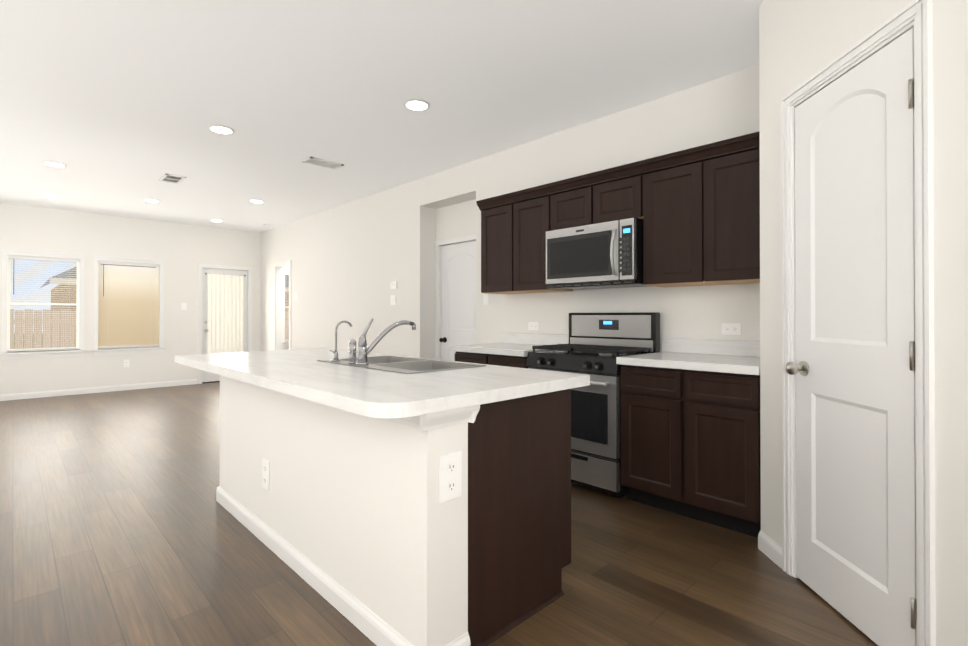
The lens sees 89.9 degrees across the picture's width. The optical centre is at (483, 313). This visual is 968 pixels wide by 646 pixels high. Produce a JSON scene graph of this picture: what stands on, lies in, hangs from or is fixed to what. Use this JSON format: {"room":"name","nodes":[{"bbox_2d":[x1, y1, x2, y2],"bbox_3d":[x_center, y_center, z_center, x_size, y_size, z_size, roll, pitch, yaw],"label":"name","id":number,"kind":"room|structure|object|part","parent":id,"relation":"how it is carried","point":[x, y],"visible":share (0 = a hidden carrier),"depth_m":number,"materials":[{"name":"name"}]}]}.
{"room":"kitchen","nodes":[
{"label":"kitchen","id":0,"kind":"room"},
{"bbox_2d":[0,202,288,393],"bbox_3d":[-5.157,-0.158,8.320,6.740,2.760,0.120,0,0,-44],"label":"wall","id":1,"kind":"structure","parent":0,"point":[183,250],"depth_m":7.71,"materials":[{"name":"white paint"}]},
{"bbox_2d":[0,249,86,359],"bbox_3d":[-6.409,-0.127,7.069,0.940,1.535,0.165,0,0,-44],"label":"window","id":2,"kind":"structure","parent":1,"relation":"in","point":[44,353],"depth_m":7.04,"materials":[{"name":"white paint"}]},
{"bbox_2d":[7,255,79,350],"bbox_3d":[-6.402,-0.141,7.062,0.774,1.346,0.054,0,0,-44],"label":"window blind","id":3,"kind":"object","parent":2,"relation":"attached to","point":[40,258],"visible":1,"depth_m":7.04,"materials":[{"name":"white paint"}]},
{"bbox_3d":[-6.446,-0.137,7.106,0.782,1.356,0.040,0,0,-44],"label":"window sash","id":4,"kind":"part","parent":2,"relation":"part of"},
{"bbox_2d":[0,379,197,400],"bbox_3d":[-6.192,1.170,7.212,3.420,0.092,0.014,0,0,-44],"label":"baseboard","id":5,"kind":"structure","parent":1,"relation":"attached to","point":[39,394],"depth_m":7.41,"materials":[{"name":"white paint"}]},
{"bbox_2d":[123,360,128,366],"bbox_3d":[-5.689,0.794,7.707,0.075,0.120,0.008,0,0,-44],"label":"outlet","id":6,"kind":"object","parent":1,"relation":"attached to","point":[125,363],"visible":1,"depth_m":7.70,"materials":[{"name":"white plastic"}]},
{"bbox_2d":[91,255,165,354],"bbox_3d":[-5.686,-0.123,7.774,0.960,1.535,0.165,0,0,-44],"label":"window","id":7,"kind":"structure","parent":1,"relation":"in","point":[160,348],"depth_m":7.74,"materials":[{"name":"white paint"}]},
{"bbox_2d":[98,261,158,347],"bbox_3d":[-5.679,-0.137,7.767,0.794,1.346,0.054,0,0,-44],"label":"window blind","id":8,"kind":"object","parent":7,"relation":"attached to","point":[129,294],"visible":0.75,"depth_m":7.76,"materials":[{"name":"white paint"}]},
{"bbox_3d":[-5.723,-0.134,7.811,0.802,1.356,0.040,0,0,-44],"label":"window sash","id":9,"kind":"part","parent":7,"relation":"part of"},
{"bbox_2d":[181,303,186,309],"bbox_3d":[-5.119,-0.123,8.267,0.075,0.120,0.008,0,0,-44],"label":"light switch","id":10,"kind":"object","parent":1,"relation":"attached to","point":[183,306],"visible":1,"depth_m":8.26,"materials":[{"name":"white plastic"}]},
{"bbox_2d":[202,268,247,381],"bbox_3d":[-4.664,0.203,8.744,0.754,2.002,0.119,0,0,-44],"label":"back door","id":11,"kind":"structure","parent":1,"relation":"in","point":[208,376],"depth_m":8.57,"materials":[{"name":"white paint"}]},
{"bbox_2d":[205,273,245,353],"bbox_3d":[-4.655,0.005,8.736,0.660,1.438,0.031,0,0,-44],"label":"door curtain","id":12,"kind":"object","parent":11,"relation":"attached to","point":[225,310],"visible":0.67,"depth_m":8.73,"materials":[{"name":"white fabric"}]},
{"bbox_2d":[198,264,251,383],"bbox_3d":[-4.686,0.179,8.767,0.890,2.090,0.136,0,0,-44],"label":"door frame","id":13,"kind":"structure","parent":1,"relation":"attached to","point":[249,306],"depth_m":8.67,"materials":[{"name":"white paint"}]},
{"bbox_2d":[283,268,288,346],"bbox_3d":[-3.709,-0.114,9.700,0.750,1.535,0.165,0,0,-44],"label":"window","id":14,"kind":"structure","parent":1,"relation":"in","point":[285,270],"depth_m":9.45,"materials":[{"name":"white paint"}]},
{"bbox_2d":[285,273,288,340],"bbox_3d":[-3.703,-0.127,9.693,0.584,1.346,0.054,0,0,-44],"label":"window blind","id":15,"kind":"object","parent":14,"relation":"attached to","point":[288,298],"visible":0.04,"depth_m":9.53,"materials":[{"name":"white paint"}]},
{"bbox_3d":[-3.746,-0.124,9.738,0.592,1.356,0.040,0,0,-44],"label":"window sash","id":16,"kind":"part","parent":14,"relation":"part of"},
{"bbox_2d":[0,0,763,231],"bbox_3d":[-1.361,-1.618,4.432,6.740,0.120,11.000,0,0,-44],"label":"ceiling","id":17,"kind":"structure","parent":0,"point":[117,107],"depth_m":3.34,"materials":[{"name":"white paint"}]},
{"bbox_2d":[41,195,59,198],"bbox_3d":[-5.734,-1.542,6.412,0.200,0.008,0.200,0,0,-44],"label":"recessed light","id":18,"kind":"object","parent":17,"relation":"in","point":[51,196],"visible":0.94,"depth_m":6.39,"materials":[{"name":"white paint"}]},
{"bbox_2d":[42,161,66,166],"bbox_3d":[-4.457,-1.549,5.030,0.200,0.008,0.200,0,0,-44],"label":"recessed light","id":19,"kind":"object","parent":17,"relation":"in","point":[55,164],"visible":1,"depth_m":5.02,"materials":[{"name":"white paint"}]},
{"bbox_2d":[143,199,160,201],"bbox_3d":[-4.536,-1.541,6.615,0.200,0.008,0.200,0,0,-44],"label":"recessed light","id":20,"kind":"object","parent":17,"relation":"in","point":[151,200],"visible":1,"depth_m":6.58,"materials":[{"name":"white paint"}]},
{"bbox_2d":[158,173,185,183],"bbox_3d":[-3.580,-1.545,5.563,0.200,0.010,0.360,0,0,-44],"label":"ceiling vent","id":21,"kind":"object","parent":17,"relation":"in","point":[171,178],"visible":1,"depth_m":5.55,"materials":[{"name":"white metal"}]},
{"bbox_2d":[208,125,234,133],"bbox_3d":[-2.220,-1.554,4.096,0.200,0.008,0.200,0,0,-44],"label":"recessed light","id":22,"kind":"object","parent":17,"relation":"in","point":[222,129],"visible":1,"depth_m":4.08,"materials":[{"name":"white paint"}]},
{"bbox_2d":[249,199,264,202],"bbox_3d":[-3.121,-1.540,6.654,0.200,0.008,0.200,0,0,-44],"label":"recessed light","id":23,"kind":"object","parent":17,"relation":"in","point":[256,201],"visible":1,"depth_m":6.64,"materials":[{"name":"white paint"}]},
{"bbox_2d":[302,157,343,169],"bbox_3d":[-1.657,-1.548,4.994,0.360,0.010,0.200,0,0,-44],"label":"ceiling vent","id":24,"kind":"object","parent":17,"relation":"in","point":[322,163],"visible":0.96,"depth_m":4.98,"materials":[{"name":"white metal"}]},
{"bbox_2d":[403,99,429,110],"bbox_3d":[-0.501,-1.556,3.621,0.200,0.008,0.200,0,0,-44],"label":"recessed light","id":25,"kind":"object","parent":17,"relation":"in","point":[416,104],"visible":1,"depth_m":3.60,"materials":[{"name":"white paint"}]},
{"bbox_2d":[0,382,877,645],"bbox_3d":[-1.361,1.252,4.417,6.740,0.100,11.000,0,0,-44],"label":"floor","id":26,"kind":"structure","parent":0,"point":[120,525],"depth_m":2.30,"materials":[{"name":"wood"}]},
{"bbox_2d":[219,375,467,645],"bbox_3d":[-0.872,0.754,2.382,0.175,0.875,2.160,0,0,-44],"label":"wall","id":27,"kind":"structure","parent":26,"relation":"on","point":[351,504],"depth_m":1.83,"materials":[{"name":"white paint"}]},
{"bbox_2d":[262,458,269,490],"bbox_3d":[-1.137,0.837,2.522,0.008,0.150,0.090,0,0,-44],"label":"outlet","id":28,"kind":"object","parent":27,"relation":"attached to","point":[265,472],"visible":1,"depth_m":2.51,"materials":[{"name":"white plastic"}]},
{"bbox_2d":[216,486,470,645],"bbox_3d":[-0.877,1.145,2.375,0.189,0.092,2.188,0,0,-44],"label":"baseboard","id":29,"kind":"structure","parent":27,"relation":"attached to","point":[374,628],"depth_m":2.04,"materials":[{"name":"white paint"}]},
{"bbox_2d":[382,405,479,431],"bbox_3d":[-0.862,0.347,2.373,0.235,0.062,2.190,0,0,-44],"label":"trim","id":30,"kind":"structure","parent":27,"relation":"attached to","point":[433,421],"depth_m":1.59,"materials":[{"name":"white paint"}]},
{"bbox_2d":[439,450,461,503],"bbox_3d":[-0.110,0.542,1.612,0.095,0.155,0.008,0,0,-44],"label":"outlet","id":31,"kind":"object","parent":27,"relation":"attached to","point":[450,476],"visible":1,"depth_m":1.61,"materials":[{"name":"white plastic"}]},
{"bbox_2d":[455,351,529,367],"bbox_3d":[0.245,0.763,4.120,0.612,0.875,0.831,0,0,-44],"label":"base cabinet","id":32,"kind":"object","parent":26,"relation":"on","point":[501,360],"visible":0.15,"depth_m":3.88,"materials":[{"name":"brown wood"}]},
{"bbox_2d":[450,332,568,356],"bbox_3d":[0.229,0.251,4.119,0.643,0.145,0.853,0,0,-44],"label":"countertop","id":33,"kind":"structure","parent":32,"relation":"on","point":[516,344],"depth_m":4.16,"materials":[{"name":"stone"}]},
{"bbox_2d":[468,389,570,645],"bbox_3d":[-0.050,0.752,2.126,0.638,0.876,0.621,0,0,-44],"label":"base cabinet","id":34,"kind":"object","parent":26,"relation":"on","point":[519,504],"visible":0.27,"depth_m":1.84,"materials":[{"name":"brown wood"}]},
{"bbox_2d":[174,348,589,417],"bbox_3d":[-0.782,0.293,2.643,1.045,0.045,2.495,0,0,-44],"label":"countertop","id":35,"kind":"structure","parent":34,"relation":"on","point":[307,375],"depth_m":1.95,"materials":[{"name":"stone"}]},
{"bbox_2d":[329,320,351,360],"bbox_3d":[-0.802,0.152,2.719,0.136,0.226,0.048,0,0,-44],"label":"filter faucet","id":36,"kind":"object","parent":35,"relation":"on","point":[335,352],"visible":1,"depth_m":2.69,"materials":[{"name":"silver metal"}]},
{"bbox_2d":[356,318,415,364],"bbox_3d":[-0.516,0.145,2.599,0.368,0.238,0.064,0,0,-44],"label":"faucet","id":37,"kind":"object","parent":35,"relation":"on","point":[364,351],"visible":1,"depth_m":2.51,"materials":[{"name":"silver metal"}]},
{"bbox_2d":[317,355,486,373],"bbox_3d":[-0.470,0.350,2.623,0.495,0.170,0.880,0,0,-44],"label":"sink","id":38,"kind":"object","parent":35,"relation":"in","point":[401,364],"visible":0.35,"depth_m":2.68,"materials":[{"name":"silver metal"}]},
{"bbox_2d":[348,339,357,363],"bbox_3d":[-0.695,0.199,2.565,0.051,0.129,0.052,0,0,-44],"label":"sprayer","id":39,"kind":"object","parent":38,"relation":"on","point":[352,351],"visible":0.96,"depth_m":2.55,"materials":[{"name":"silver metal"}]},
{"bbox_2d":[526,312,659,497],"bbox_3d":[0.770,0.595,3.515,0.652,1.205,0.752,0,0,-44],"label":"range","id":40,"kind":"object","parent":26,"relation":"on","point":[597,345],"visible":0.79,"depth_m":3.27,"materials":[{"name":"silver metal"}]},
{"bbox_2d":[621,365,760,537],"bbox_3d":[1.354,0.757,2.982,0.612,0.875,0.810,0,0,-44],"label":"base cabinet","id":41,"kind":"object","parent":26,"relation":"on","point":[690,443],"visible":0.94,"depth_m":2.73,"materials":[{"name":"brown wood"}]},
{"bbox_2d":[616,338,759,374],"bbox_3d":[1.343,0.245,2.976,0.643,0.145,0.812,0,0,-44],"label":"countertop","id":42,"kind":"structure","parent":41,"relation":"on","point":[731,356],"depth_m":3.03,"materials":[{"name":"stone"}]},
{"bbox_2d":[260,65,759,358],"bbox_3d":[-0.378,-0.173,5.465,0.360,2.760,10.880,0,0,-44],"label":"wall","id":43,"kind":"structure","parent":0,"point":[351,261],"depth_m":4.89,"materials":[{"name":"white paint"}]},
{"bbox_2d":[273,260,290,349],"bbox_3d":[-3.457,0.163,8.440,0.135,2.120,0.740,0,0,-44],"label":"trim","id":44,"kind":"structure","parent":43,"relation":"attached to","point":[278,309],"depth_m":8.64,"materials":[{"name":"white paint"}]},
{"bbox_2d":[390,295,395,304],"bbox_3d":[-1.118,-0.165,5.960,0.008,0.120,0.120,0,0,-44],"label":"double light switch","id":45,"kind":"object","parent":43,"relation":"attached to","point":[392,299],"visible":1,"depth_m":5.96,"materials":[{"name":"white plastic"}]},
{"bbox_2d":[391,281,396,288],"bbox_3d":[-1.102,-0.345,5.934,0.023,0.090,0.120,0,0,-44],"label":"thermostat","id":46,"kind":"object","parent":43,"relation":"attached to","point":[393,285],"visible":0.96,"depth_m":5.91,"materials":[{"name":"white plastic"}]},
{"bbox_2d":[435,234,475,359],"bbox_3d":[-0.274,0.175,5.454,0.044,2.065,0.820,0,0,-44],"label":"door frame","id":47,"kind":"structure","parent":43,"relation":"attached to","point":[438,289],"depth_m":5.70,"materials":[{"name":"white paint"}]},
{"bbox_2d":[439,241,475,360],"bbox_3d":[-0.272,0.199,5.455,0.109,1.993,0.700,0,0,-44],"label":"door","id":48,"kind":"structure","parent":43,"relation":"in","point":[458,293],"depth_m":5.52,"materials":[{"name":"white paint"}]},
{"bbox_2d":[483,293,488,304],"bbox_3d":[0.020,-0.146,4.792,0.008,0.120,0.075,0,0,-44],"label":"light switch","id":49,"kind":"object","parent":43,"relation":"attached to","point":[485,299],"visible":0.88,"depth_m":4.79,"materials":[{"name":"white plastic"}]},
{"bbox_2d":[481,196,572,293],"bbox_3d":[0.358,-0.559,4.218,0.323,0.750,0.788,0,0,-44],"label":"upper cabinet","id":50,"kind":"object","parent":43,"relation":"attached to","point":[513,248],"visible":0.83,"depth_m":4.08,"materials":[{"name":"brown wood"}]},
{"bbox_2d":[528,322,538,329],"bbox_3d":[0.446,0.111,4.354,0.008,0.075,0.120,0,0,-44],"label":"outlet","id":51,"kind":"object","parent":43,"relation":"attached to","point":[533,325],"visible":1,"depth_m":4.35,"materials":[{"name":"white plastic"}]},
{"bbox_2d":[551,175,642,229],"bbox_3d":[0.907,-0.792,3.656,0.323,0.290,0.780,0,0,-44],"label":"upper cabinet","id":52,"kind":"object","parent":43,"relation":"attached to","point":[615,200],"visible":0.65,"depth_m":3.50,"materials":[{"name":"brown wood"}]},
{"bbox_2d":[546,217,650,289],"bbox_3d":[0.860,-0.417,3.608,0.455,0.446,0.752,0,0,-44],"label":"microwave","id":53,"kind":"object","parent":52,"relation":"attached to","point":[604,255],"visible":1,"depth_m":3.44,"materials":[{"name":"silver metal"}]},
{"bbox_2d":[476,131,759,210],"bbox_3d":[0.875,-0.976,3.652,0.374,0.074,2.426,0,0,-44],"label":"crown molding","id":54,"kind":"structure","parent":52,"relation":"attached to","point":[734,145],"depth_m":3.27,"materials":[{"name":"brown wood"}]},
{"bbox_2d":[643,149,759,286],"bbox_3d":[1.460,-0.565,3.087,0.323,0.750,0.802,0,0,-44],"label":"upper cabinet","id":55,"kind":"object","parent":43,"relation":"attached to","point":[701,223],"visible":0.73,"depth_m":2.98,"materials":[{"name":"brown wood"}]},
{"bbox_2d":[722,323,740,334],"bbox_3d":[1.611,0.100,3.158,0.008,0.075,0.120,0,0,-44],"label":"outlet","id":56,"kind":"object","parent":43,"relation":"attached to","point":[731,328],"visible":1,"depth_m":3.15,"materials":[{"name":"white plastic"}]},
{"bbox_2d":[759,0,967,645],"bbox_3d":[1.643,-0.195,1.182,2.724,2.760,2.171,0,0,-44],"label":"wall","id":57,"kind":"structure","parent":0,"point":[801,42],"depth_m":1.49,"materials":[{"name":"white paint"}]},
{"bbox_2d":[758,530,781,568],"bbox_3d":[1.378,1.138,0.983,0.014,0.092,2.950,0,0,1],"label":"baseboard","id":58,"kind":"structure","parent":57,"relation":"attached to","point":[769,547],"depth_m":2.35,"materials":[{"name":"white paint"}]},
{"bbox_2d":[785,28,915,645],"bbox_3d":[1.403,0.124,1.878,0.472,2.105,0.477,0,0,-44],"label":"pantry door","id":59,"kind":"structure","parent":57,"relation":"in","point":[852,368],"depth_m":1.81,"materials":[{"name":"white paint"}]},
{"bbox_2d":[781,0,935,645],"bbox_3d":[1.448,0.093,1.876,0.136,2.191,0.758,0,0,1],"label":"door frame","id":60,"kind":"structure","parent":57,"relation":"attached to","point":[917,15],"depth_m":1.54,"materials":[{"name":"white paint"}]},
{"label":"outside","id":61,"kind":"structure","parent":0,"visible":0},
{"bbox_2d":[14,334,42,348],"bbox_3d":[-20.797,1.775,28.299,70.000,0.100,50.300,0,0,-44],"label":"ground","id":62,"kind":"structure","parent":61,"point":[23,341],"depth_m":28.92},
{"bbox_2d":[10,309,288,348],"bbox_3d":[-8.465,0.778,11.438,28.120,1.720,0.110,0,0,-44],"label":"fence","id":63,"kind":"object","parent":62,"relation":"on","point":[46,325],"depth_m":10.48,"materials":[{"name":"brown wood"}]},
{"bbox_2d":[39,264,288,347],"bbox_3d":[-22.445,-1.084,26.638,24.300,5.600,22.400,0,0,-44],"label":"house","id":64,"kind":"structure","parent":62,"relation":"on","point":[64,299],"depth_m":18.35,"materials":[{"name":"brown brick"}]}
]}

